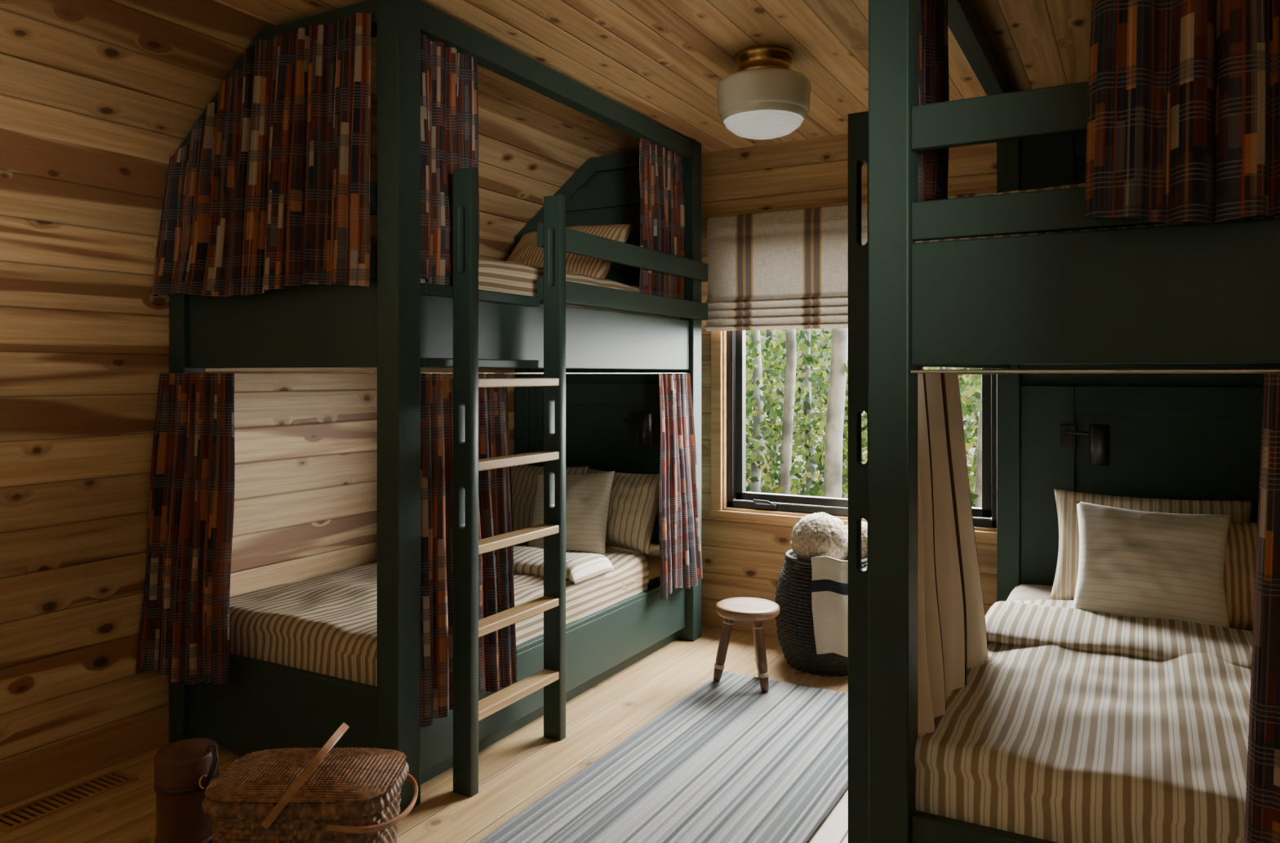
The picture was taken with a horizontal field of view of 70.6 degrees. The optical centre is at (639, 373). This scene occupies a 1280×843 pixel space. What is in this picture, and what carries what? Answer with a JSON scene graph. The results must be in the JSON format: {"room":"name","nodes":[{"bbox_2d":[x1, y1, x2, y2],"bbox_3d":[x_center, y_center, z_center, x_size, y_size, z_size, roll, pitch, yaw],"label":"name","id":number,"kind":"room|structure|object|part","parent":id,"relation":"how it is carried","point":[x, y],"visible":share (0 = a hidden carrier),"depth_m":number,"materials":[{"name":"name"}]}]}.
{"room":"dormitory","nodes":[
{"label":"dormitory","id":0,"kind":"room"},
{"bbox_2d":[0,127,515,763],"bbox_3d":[-2.082,0.340,2.799,0.120,2.220,6.270,0,0,29],"label":"wall","id":1,"kind":"structure","parent":0,"point":[84,335],"depth_m":3.09,"materials":[{"name":"brown wood"}]},
{"bbox_2d":[0,706,168,808],"bbox_3d":[-2.058,1.282,2.700,0.018,0.135,6.120,0,0,29],"label":"baseboard","id":2,"kind":"structure","parent":1,"relation":"attached to","point":[24,776],"depth_m":3.02,"materials":[{"name":"brown wood"}]},
{"bbox_2d":[0,0,600,238],"bbox_3d":[-1.887,-1.030,2.605,0.650,0.520,6.420,0,0,29],"label":"ceiling","id":3,"kind":"structure","parent":0,"point":[132,77],"depth_m":2.97,"materials":[{"name":"brown wood"}]},
{"bbox_2d":[0,625,848,842],"bbox_3d":[-0.440,1.400,1.801,3.960,0.100,6.420,0,0,29],"label":"floor","id":4,"kind":"structure","parent":0,"point":[522,767],"depth_m":3.11,"materials":[{"name":"brown wood"}]},
{"bbox_2d":[0,769,138,832],"bbox_3d":[-1.822,1.347,2.866,0.130,0.006,0.400,0,0,29],"label":"floor vent","id":5,"kind":"object","parent":4,"relation":"in","point":[14,819],"visible":1,"depth_m":2.86,"materials":[{"name":"brown wood"}]},
{"bbox_2d":[154,737,219,842],"bbox_3d":[-1.225,1.175,2.458,0.170,0.347,0.161,0,0,-16],"label":"case","id":6,"kind":"object","parent":4,"relation":"on","point":[184,770],"visible":0.94,"depth_m":2.40,"materials":[{"name":"brown leather"}]},
{"bbox_2d":[201,722,417,842],"bbox_3d":[-0.828,1.131,2.318,0.503,0.434,0.334,0,0,0],"label":"basket","id":7,"kind":"object","parent":4,"relation":"on","point":[328,793],"visible":1,"depth_m":2.20,"materials":[{"name":"brown wicker"}]},
{"bbox_3d":[-0.845,1.016,2.318,0.456,0.023,0.316,0,0,0],"label":"lid","id":8,"kind":"part","parent":7,"relation":"part of","materials":[{"name":"brown wicker"}]},
{"bbox_2d":[168,0,707,814],"bbox_3d":[-0.650,0.085,3.946,1.230,2.530,2.184,0,0,29],"label":"bunk bed","id":9,"kind":"object","parent":4,"relation":"on","point":[580,373],"visible":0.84,"depth_m":3.11,"materials":[{"name":"green paint"}]},
{"bbox_2d":[135,373,235,685],"bbox_3d":[-1.569,0.530,3.130,0.404,1.064,0.113,0,0,29],"label":"curtain","id":10,"kind":"object","parent":9,"relation":"hanging from","point":[184,634],"visible":1,"depth_m":3.12,"materials":[{"name":"multicoloured fabric"}]},
{"bbox_3d":[-1.657,0.288,3.312,0.085,2.124,0.090,0,0,29],"label":"wall post","id":11,"kind":"part","parent":9,"relation":"part of","materials":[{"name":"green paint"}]},
{"bbox_2d":[151,12,371,297],"bbox_3d":[-1.292,-0.684,3.001,1.030,0.852,0.081,0,0,29],"label":"curtain","id":12,"kind":"object","parent":9,"relation":"hanging from","point":[269,189],"visible":1,"depth_m":2.93,"materials":[{"name":"fabric"}]},
{"bbox_3d":[-1.228,-0.005,3.022,0.937,0.008,0.008,0,0,29],"label":"curtain rod","id":13,"kind":"part","parent":9,"relation":"part of","materials":[{"name":"silver metal"}]},
{"bbox_3d":[-1.209,-0.157,3.055,0.947,0.273,0.035,0,0,29],"label":"panel","id":14,"kind":"part","parent":9,"relation":"part of","materials":[{"name":"green paint"}]},
{"bbox_3d":[-1.209,1.150,3.055,0.947,0.320,0.035,0,0,29],"label":"panel","id":15,"kind":"part","parent":9,"relation":"part of","materials":[{"name":"green paint"}]},
{"bbox_3d":[-1.211,-0.551,3.053,0.947,0.097,0.030,0,0,29],"label":"rail","id":16,"kind":"part","parent":9,"relation":"part of","materials":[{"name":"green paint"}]},
{"bbox_3d":[-1.211,-0.343,3.053,0.947,0.085,0.030,0,0,29],"label":"rail","id":17,"kind":"part","parent":9,"relation":"part of","materials":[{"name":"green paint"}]},
{"bbox_3d":[-0.750,0.085,2.814,0.090,2.530,0.100,0,0,29],"label":"post","id":18,"kind":"part","parent":9,"relation":"part of","materials":[{"name":"green paint"}]},
{"bbox_2d":[229,542,648,686],"bbox_3d":[-0.813,0.902,3.798,1.056,0.243,1.654,0,0,29],"label":"mattress","id":19,"kind":"object","parent":9,"relation":"on","point":[326,624],"visible":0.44,"depth_m":3.35,"materials":[{"name":"beige fabric"}]},
{"bbox_2d":[528,471,614,554],"bbox_3d":[-0.336,0.675,4.377,0.442,0.410,0.224,0,0,21],"label":"throw pillow","id":20,"kind":"object","parent":19,"relation":"on","point":[588,496],"visible":0.66,"depth_m":4.30,"materials":[{"name":"beige fabric"}]},
{"bbox_2d":[420,33,479,285],"bbox_3d":[-0.643,-0.692,3.004,0.063,0.817,0.324,0,0,29],"label":"curtain","id":21,"kind":"object","parent":9,"relation":"hanging from","point":[449,102],"visible":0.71,"depth_m":2.97,"materials":[{"name":"fabric"}]},
{"bbox_2d":[420,373,517,726],"bbox_3d":[-0.567,0.555,3.070,0.060,1.114,0.531,0,0,29],"label":"curtain","id":22,"kind":"object","parent":9,"relation":"hanging from","point":[497,653],"visible":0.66,"depth_m":2.97,"materials":[{"name":"fabric"}]},
{"bbox_2d":[303,244,680,319],"bbox_3d":[-0.728,-0.358,3.953,1.046,0.171,1.985,0,0,29],"label":"mattress","id":23,"kind":"object","parent":9,"relation":"on","point":[498,276],"visible":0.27,"depth_m":3.39,"materials":[{"name":"beige fabric"}]},
{"bbox_2d":[506,223,635,278],"bbox_3d":[-0.406,-0.590,4.620,0.700,0.358,0.357,0,0,29],"label":"bed pillow","id":24,"kind":"object","parent":23,"relation":"on","point":[526,251],"visible":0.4,"depth_m":4.54,"materials":[{"name":"beige fabric"}]},
{"bbox_3d":[-0.648,0.288,5.126,0.085,2.124,0.090,0,0,29],"label":"wall post","id":25,"kind":"part","parent":9,"relation":"part of","materials":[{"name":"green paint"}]},
{"bbox_3d":[-0.259,1.157,3.723,0.035,0.245,1.965,0,0,29],"label":"panel","id":26,"kind":"part","parent":9,"relation":"part of","materials":[{"name":"green paint"}]},
{"bbox_3d":[-0.235,-0.002,3.709,0.008,0.008,1.965,0,0,29],"label":"curtain rod","id":27,"kind":"part","parent":9,"relation":"part of","materials":[{"name":"silver metal"}]},
{"bbox_3d":[-0.242,-0.145,3.713,0.035,0.250,1.965,0,0,29],"label":"panel","id":28,"kind":"part","parent":9,"relation":"part of","materials":[{"name":"green paint"}]},
{"bbox_2d":[524,541,660,591],"bbox_3d":[-0.383,0.913,4.559,1.029,0.128,0.589,0,0,29],"label":"sheet","id":29,"kind":"object","parent":9,"relation":"on","point":[652,558],"visible":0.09,"depth_m":4.35,"materials":[{"name":"beige fabric"}]},
{"bbox_2d":[511,464,588,531],"bbox_3d":[-0.544,0.670,4.722,0.560,0.389,0.232,0,0,29],"label":"bed pillow","id":30,"kind":"object","parent":29,"relation":"on","point":[524,477],"visible":0.26,"depth_m":4.66,"materials":[{"name":"beige fabric"}]},
{"bbox_2d":[585,468,659,554],"bbox_3d":[-0.119,0.670,4.479,0.500,0.365,0.237,0,0,35],"label":"bed pillow","id":31,"kind":"object","parent":29,"relation":"on","point":[633,504],"visible":0.59,"depth_m":4.36,"materials":[{"name":"beige fabric"}]},
{"bbox_3d":[-0.261,0.110,4.890,0.652,0.120,0.025,0,0,29],"label":"headboard rail","id":32,"kind":"part","parent":9,"relation":"part of","materials":[{"name":"green paint"}]},
{"bbox_3d":[-0.261,-0.950,4.890,0.652,0.120,0.025,0,0,29],"label":"headboard rail","id":33,"kind":"part","parent":9,"relation":"part of","materials":[{"name":"green paint"}]},
{"bbox_3d":[-0.017,-0.520,4.008,0.030,0.090,1.460,0,0,29],"label":"guard rail","id":34,"kind":"part","parent":9,"relation":"part of","materials":[{"name":"green paint"}]},
{"bbox_3d":[-0.017,-0.318,4.008,0.030,0.085,1.460,0,0,29],"label":"guard rail","id":35,"kind":"part","parent":9,"relation":"part of","materials":[{"name":"green paint"}]},
{"bbox_2d":[626,413,652,445],"bbox_3d":[-0.013,0.280,4.657,0.099,0.160,0.253,0,0,-17],"label":"wall sconce","id":36,"kind":"object","parent":9,"relation":"attached to","point":[641,424],"visible":1,"depth_m":4.55,"materials":[{"name":"black metal"}]},
{"bbox_3d":[-0.024,0.240,4.656,0.068,0.016,0.175,0,0,-24],"label":"arm","id":37,"kind":"part","parent":36,"relation":"part of","materials":[{"name":"black metal"}]},
{"bbox_3d":[0.026,0.280,4.574,0.072,0.160,0.072,0,0,29],"label":"lamp shade","id":38,"kind":"part","parent":36,"relation":"part of","materials":[{"name":"black metal"}]},
{"bbox_3d":[-0.732,0.993,3.980,0.992,0.195,1.995,0,0,29],"label":"mattress","id":39,"kind":"part","parent":9,"relation":"part of","materials":[{"name":"black"}]},
{"bbox_2d":[639,137,684,299],"bbox_3d":[0.104,-0.714,4.371,0.069,0.752,0.433,0,0,29],"label":"curtain","id":40,"kind":"object","parent":9,"relation":"hanging from","point":[662,210],"visible":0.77,"depth_m":4.35,"materials":[{"name":"fabric"}]},
{"bbox_2d":[658,373,702,599],"bbox_3d":[0.187,0.525,4.395,0.090,1.054,0.402,0,0,29],"label":"curtain","id":41,"kind":"object","parent":9,"relation":"hanging from","point":[680,544],"visible":1,"depth_m":4.36,"materials":[{"name":"multicoloured fabric"}]},
{"bbox_3d":[0.253,0.085,4.619,0.090,2.530,0.100,0,0,29],"label":"post","id":42,"kind":"part","parent":9,"relation":"part of","materials":[{"name":"green paint"}]},
{"bbox_2d":[478,671,848,842],"bbox_3d":[-0.038,1.344,2.504,0.830,0.010,3.141,0,0,29],"label":"striped rug","id":43,"kind":"object","parent":4,"relation":"on","point":[731,761],"visible":0.91,"depth_m":3.01,"materials":[{"name":"grey fabric"}]},
{"bbox_2d":[713,597,779,692],"bbox_3d":[0.470,1.171,3.932,0.278,0.337,0.287,0,0,29],"label":"wooden stool","id":44,"kind":"object","parent":43,"relation":"on","point":[756,611],"visible":1,"depth_m":3.86,"materials":[{"name":"brown wood"}]},
{"bbox_3d":[0.365,1.185,3.935,0.092,0.308,0.042,0,0,4],"label":"leg","id":45,"kind":"part","parent":44,"relation":"part of","materials":[{"name":"brown wood"}]},
{"bbox_3d":[0.467,1.022,3.928,0.278,0.040,0.278,0,0,29],"label":"seat","id":46,"kind":"part","parent":44,"relation":"part of","materials":[{"name":"brown wood"}]},
{"bbox_3d":[0.525,1.185,4.013,0.044,0.308,0.092,0,0,29],"label":"leg","id":47,"kind":"part","parent":44,"relation":"part of","materials":[{"name":"brown wood"}]},
{"bbox_3d":[0.512,1.185,3.836,0.042,0.308,0.092,0,0,-26],"label":"leg","id":48,"kind":"part","parent":44,"relation":"part of","materials":[{"name":"brown wood"}]},
{"bbox_2d":[774,549,866,676],"bbox_3d":[0.869,1.095,4.208,0.482,0.511,0.482,0,0,-41],"label":"storage basket","id":49,"kind":"object","parent":4,"relation":"on","point":[794,625],"visible":0.48,"depth_m":4.06,"materials":[{"name":"black wicker"}]},
{"bbox_2d":[790,511,848,560],"bbox_3d":[0.839,0.773,4.191,0.279,0.265,0.278,0,0,29],"label":"pillow","id":50,"kind":"object","parent":49,"relation":"in","point":[819,534],"visible":0.73,"depth_m":4.09,"materials":[{"name":"beige fabric"}]},
{"bbox_2d":[811,555,848,657],"bbox_3d":[0.878,1.029,4.024,0.237,0.436,0.145,0,0,4],"label":"throw blanket","id":51,"kind":"object","parent":49,"relation":"in","point":[829,580],"visible":0.79,"depth_m":3.97,"materials":[{"name":"fabric"}]},
{"bbox_2d":[845,521,866,559],"bbox_3d":[1.027,0.790,4.235,0.209,0.198,0.208,0,0,29],"label":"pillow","id":52,"kind":"object","parent":49,"relation":"in","point":[864,526],"visible":0.14,"depth_m":4.15,"materials":[{"name":"beige fabric"}]},
{"bbox_2d":[848,0,1279,842],"bbox_3d":[1.489,0.085,2.757,1.230,2.530,2.184,0,0,29],"label":"bunk bed","id":53,"kind":"object","parent":4,"relation":"on","point":[1167,337],"visible":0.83,"depth_m":2.02,"materials":[{"name":"green paint"}]},
{"bbox_3d":[0.581,0.085,2.074,0.090,2.530,0.100,0,0,29],"label":"post","id":54,"kind":"part","parent":53,"relation":"part of","materials":[{"name":"green paint"}]},
{"bbox_2d":[917,0,949,201],"bbox_3d":[0.756,-0.692,2.384,0.046,0.817,0.597,0,0,29],"label":"curtain","id":55,"kind":"object","parent":53,"relation":"hanging from","point":[933,86],"visible":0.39,"depth_m":2.40,"materials":[{"name":"fabric"}]},
{"bbox_2d":[917,373,987,736],"bbox_3d":[0.845,0.480,2.478,0.123,0.964,0.837,0,0,31],"label":"curtain","id":56,"kind":"object","parent":53,"relation":"hanging from","point":[952,637],"visible":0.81,"depth_m":2.36,"materials":[{"name":"beige fabric"}]},
{"bbox_3d":[1.076,-0.145,2.980,0.035,0.250,1.965,0,0,29],"label":"panel","id":57,"kind":"part","parent":53,"relation":"part of","materials":[{"name":"green paint"}]},
{"bbox_3d":[1.070,-0.002,2.984,0.008,0.008,1.965,0,0,29],"label":"curtain rod","id":58,"kind":"part","parent":53,"relation":"part of","materials":[{"name":"silver metal"}]},
{"bbox_3d":[1.028,1.150,1.811,0.947,0.320,0.035,0,0,29],"label":"panel","id":59,"kind":"part","parent":53,"relation":"part of","materials":[{"name":"green paint"}]},
{"bbox_3d":[1.027,-0.551,1.809,0.947,0.097,0.030,0,0,29],"label":"rail","id":60,"kind":"part","parent":53,"relation":"part of","materials":[{"name":"green paint"}]},
{"bbox_3d":[1.584,0.085,3.879,0.090,2.530,0.100,0,0,29],"label":"post","id":61,"kind":"part","parent":53,"relation":"part of","materials":[{"name":"green paint"}]},
{"bbox_2d":[1005,584,1063,601],"bbox_3d":[1.880,0.912,3.307,1.041,0.130,0.591,0,0,29],"label":"sheet","id":62,"kind":"object","parent":53,"relation":"on","point":[1022,592],"visible":0.1,"depth_m":3.59,"materials":[{"name":"white fabric"}]},
{"bbox_2d":[1049,488,1253,600],"bbox_3d":[1.893,0.660,3.364,0.660,0.402,0.255,0,0,29],"label":"bed pillow","id":63,"kind":"object","parent":62,"relation":"on","point":[1064,588],"visible":0.26,"depth_m":3.42,"materials":[{"name":"beige fabric"}]},
{"bbox_2d":[1223,521,1257,630],"bbox_3d":[2.005,0.675,3.050,0.609,0.353,0.253,0,0,29],"label":"bed pillow","id":64,"kind":"object","parent":62,"relation":"on","point":[1240,559],"visible":0.23,"depth_m":2.97,"materials":[{"name":"beige fabric"}]},
{"bbox_3d":[2.086,-0.950,3.586,0.652,0.120,0.025,0,0,29],"label":"headboard rail","id":65,"kind":"part","parent":53,"relation":"part of","materials":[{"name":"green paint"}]},
{"bbox_2d":[914,600,1253,842],"bbox_3d":[1.446,0.910,2.534,1.060,0.218,1.657,0,0,29],"label":"blanket","id":66,"kind":"object","parent":53,"relation":"on","point":[1075,726],"visible":0.8,"depth_m":2.12,"materials":[{"name":"beige fabric"}]},
{"bbox_2d":[1072,501,1230,627],"bbox_3d":[1.742,0.660,3.093,0.478,0.398,0.236,0,0,29],"label":"throw pillow","id":67,"kind":"object","parent":66,"relation":"on","point":[1132,563],"visible":0.93,"depth_m":3.04,"materials":[{"name":"beige fabric"}]},
{"bbox_2d":[1060,423,1109,466],"bbox_3d":[1.784,0.280,3.659,0.097,0.160,0.246,0,0,-14],"label":"wall sconce","id":68,"kind":"object","parent":53,"relation":"attached to","point":[1098,433],"visible":1,"depth_m":3.56,"materials":[{"name":"black metal"}]},
{"bbox_3d":[1.773,0.240,3.658,0.067,0.016,0.168,0,0,-22],"label":"arm","id":69,"kind":"part","parent":68,"relation":"part of","materials":[{"name":"black metal"}]},
{"bbox_3d":[1.817,0.280,3.578,0.072,0.160,0.072,0,0,29],"label":"lamp shade","id":70,"kind":"part","parent":68,"relation":"part of","materials":[{"name":"black metal"}]},
{"bbox_3d":[1.010,-0.005,1.778,0.937,0.008,0.008,0,0,29],"label":"curtain rod","id":71,"kind":"part","parent":53,"relation":"part of","materials":[{"name":"silver metal"}]},
{"bbox_3d":[1.027,-0.343,1.809,0.947,0.085,0.030,0,0,29],"label":"rail","id":72,"kind":"part","parent":53,"relation":"part of","materials":[{"name":"green paint"}]},
{"bbox_3d":[1.028,-0.157,1.811,0.947,0.273,0.035,0,0,29],"label":"panel","id":73,"kind":"part","parent":53,"relation":"part of","materials":[{"name":"green paint"}]},
{"bbox_2d":[915,182,1279,243],"bbox_3d":[1.538,-0.338,2.694,1.051,0.152,1.982,0,0,29],"label":"blanket","id":74,"kind":"object","parent":53,"relation":"on","point":[1083,184],"visible":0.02,"depth_m":1.94,"materials":[{"name":"beige fabric"}]},
{"bbox_3d":[2.086,0.110,3.586,0.652,0.120,0.025,0,0,29],"label":"headboard rail","id":75,"kind":"part","parent":53,"relation":"part of","materials":[{"name":"green paint"}]},
{"bbox_2d":[1084,0,1279,225],"bbox_3d":[1.170,-0.697,1.633,0.660,0.827,0.077,0,0,29],"label":"curtain","id":76,"kind":"object","parent":53,"relation":"hanging from","point":[1184,98],"visible":1,"depth_m":1.70,"materials":[{"name":"fabric"}]},
{"bbox_2d":[1244,373,1279,842],"bbox_3d":[1.268,0.570,1.568,0.382,1.144,0.075,0,0,29],"label":"curtain","id":77,"kind":"object","parent":53,"relation":"hanging from","point":[1262,817],"visible":1,"depth_m":1.63,"materials":[{"name":"fabric"}]},
{"bbox_2d":[213,0,1091,156],"bbox_3d":[-0.440,-1.240,1.801,2.660,0.100,6.420,0,0,29],"label":"ceiling","id":78,"kind":"structure","parent":0,"point":[664,61],"depth_m":3.32,"materials":[{"name":"brown wood"}]},
{"bbox_2d":[716,44,810,139],"bbox_3d":[0.461,-1.038,3.382,0.350,0.304,0.350,0,0,29],"label":"ceiling light","id":79,"kind":"object","parent":78,"relation":"attached to","point":[765,99],"depth_m":3.27,"materials":[{"name":"white glass"}]},
{"bbox_2d":[701,133,996,616],"bbox_3d":[1.083,0.025,4.541,3.960,2.850,0.150,0,0,29],"label":"wall","id":80,"kind":"structure","parent":0,"point":[741,557],"depth_m":4.71,"materials":[{"name":"brown wood"}]},
{"bbox_2d":[701,600,777,636],"bbox_3d":[1.042,1.282,4.468,3.684,0.135,0.018,0,0,29],"label":"baseboard","id":81,"kind":"structure","parent":80,"relation":"attached to","point":[709,617],"depth_m":4.80,"materials":[{"name":"brown wood"}]},
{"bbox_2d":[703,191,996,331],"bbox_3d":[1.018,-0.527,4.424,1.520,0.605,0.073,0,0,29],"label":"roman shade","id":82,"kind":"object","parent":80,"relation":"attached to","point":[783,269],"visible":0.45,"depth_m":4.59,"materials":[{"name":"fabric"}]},
{"bbox_2d":[709,187,996,540],"bbox_3d":[1.038,-0.045,4.460,1.510,1.610,0.035,0,0,29],"label":"trim","id":83,"kind":"structure","parent":80,"relation":"attached to","point":[716,511],"depth_m":4.80,"materials":[{"name":"brown wood"}]},
{"bbox_2d":[722,330,996,532],"bbox_3d":[1.083,-0.033,4.540,1.390,1.515,0.151,0,0,29],"label":"window","id":84,"kind":"structure","parent":80,"relation":"in","point":[771,506],"depth_m":4.81,"materials":[{"name":"black metal"}]},
{"bbox_3d":[0.501,-0.038,4.864,0.035,1.503,0.090,0,0,29],"label":"frame","id":85,"kind":"part","parent":84,"relation":"part of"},
{"bbox_3d":[0.539,-0.033,4.843,0.040,1.409,0.050,0,0,29],"label":"sash","id":86,"kind":"part","parent":84,"relation":"part of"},
{"bbox_3d":[0.641,0.671,4.708,0.106,0.028,0.023,0,0,21],"label":"crank handle","id":87,"kind":"part","parent":84,"relation":"part of","materials":[{"name":"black metal"}]},
{"bbox_2d":[727,499,996,528],"bbox_3d":[1.083,0.696,4.541,1.366,0.035,0.090,0,0,29],"label":"frame","id":88,"kind":"object","parent":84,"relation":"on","point":[783,507],"visible":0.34,"depth_m":4.62,"materials":[{"name":"black metal"}]},
{"bbox_3d":[1.083,0.652,4.541,1.284,0.040,0.050,0,0,29],"label":"sash bottom","id":89,"kind":"part","parent":84,"relation":"part of","materials":[{"name":"black metal"}]},
{"bbox_3d":[1.627,-0.033,4.239,0.040,1.409,0.050,0,0,29],"label":"sash","id":90,"kind":"part","parent":84,"relation":"part of","materials":[{"name":"black metal"}]},
{"bbox_3d":[1.665,-0.038,4.218,0.035,1.503,0.090,0,0,29],"label":"frame","id":91,"kind":"part","parent":84,"relation":"part of","materials":[{"name":"black metal"}]},
{"label":"outside","id":92,"kind":"structure","parent":0,"visible":0},
{"bbox_2d":[746,407,979,498],"bbox_3d":[11.373,2.450,30.747,70.000,0.200,55.200,0,0,29],"label":"ground","id":93,"kind":"structure","parent":92,"point":[972,450],"depth_m":27.26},
{"bbox_2d":[749,329,763,492],"bbox_3d":[1.361,-0.150,10.685,0.203,5.604,0.138,0,0,29],"label":"birch tree","id":94,"kind":"object","parent":93,"relation":"on","point":[755,471],"visible":0.16,"depth_m":10.62,"materials":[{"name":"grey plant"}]},
{"bbox_2d":[764,329,777,493],"bbox_3d":[2.768,-0.148,19.056,0.289,5.612,0.230,0,0,29],"label":"birch tree","id":95,"kind":"object","parent":93,"relation":"on","point":[769,334],"visible":0.11,"depth_m":18.98,"materials":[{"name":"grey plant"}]},
{"bbox_2d":[778,328,796,494],"bbox_3d":[1.471,-0.149,9.022,0.189,5.607,0.126,0,0,29],"label":"birch tree","id":96,"kind":"object","parent":93,"relation":"on","point":[790,334],"visible":0.17,"depth_m":8.97,"materials":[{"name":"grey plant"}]},
{"bbox_2d":[801,328,815,495],"bbox_3d":[2.318,-0.149,12.441,0.196,5.608,0.138,0,0,29],"label":"birch tree","id":97,"kind":"object","parent":93,"relation":"on","point":[807,383],"visible":0.23,"depth_m":12.40,"materials":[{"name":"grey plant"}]},
{"bbox_2d":[823,328,848,497],"bbox_3d":[1.780,-0.149,8.164,0.252,5.606,0.184,0,0,29],"label":"birch tree","id":98,"kind":"object","parent":93,"relation":"on","point":[833,485],"visible":0.2,"depth_m":8.11,"materials":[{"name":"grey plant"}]},
{"bbox_2d":[746,328,982,506],"bbox_3d":[2.842,0.577,16.859,18.836,6.314,17.476,0,0,29],"label":"foliage","id":99,"kind":"object","parent":93,"relation":"on","point":[972,405],"visible":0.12,"depth_m":10.88,"materials":[{"name":"green plant"}]},
{"bbox_2d":[938,367,954,369],"bbox_3d":[4.278,-0.150,12.496,0.329,5.609,0.276,0,0,29],"label":"birch tree","id":100,"kind":"object","parent":93,"relation":"on","point":[940,368],"visible":0.02,"depth_m":12.41,"materials":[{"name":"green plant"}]},
{"bbox_2d":[973,380,982,507],"bbox_3d":[3.083,-0.149,8.011,0.248,5.610,0.184,0,0,29],"label":"birch tree","id":101,"kind":"object","parent":93,"relation":"on","point":[978,484],"visible":0.04,"depth_m":7.99,"materials":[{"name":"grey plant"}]}
]}

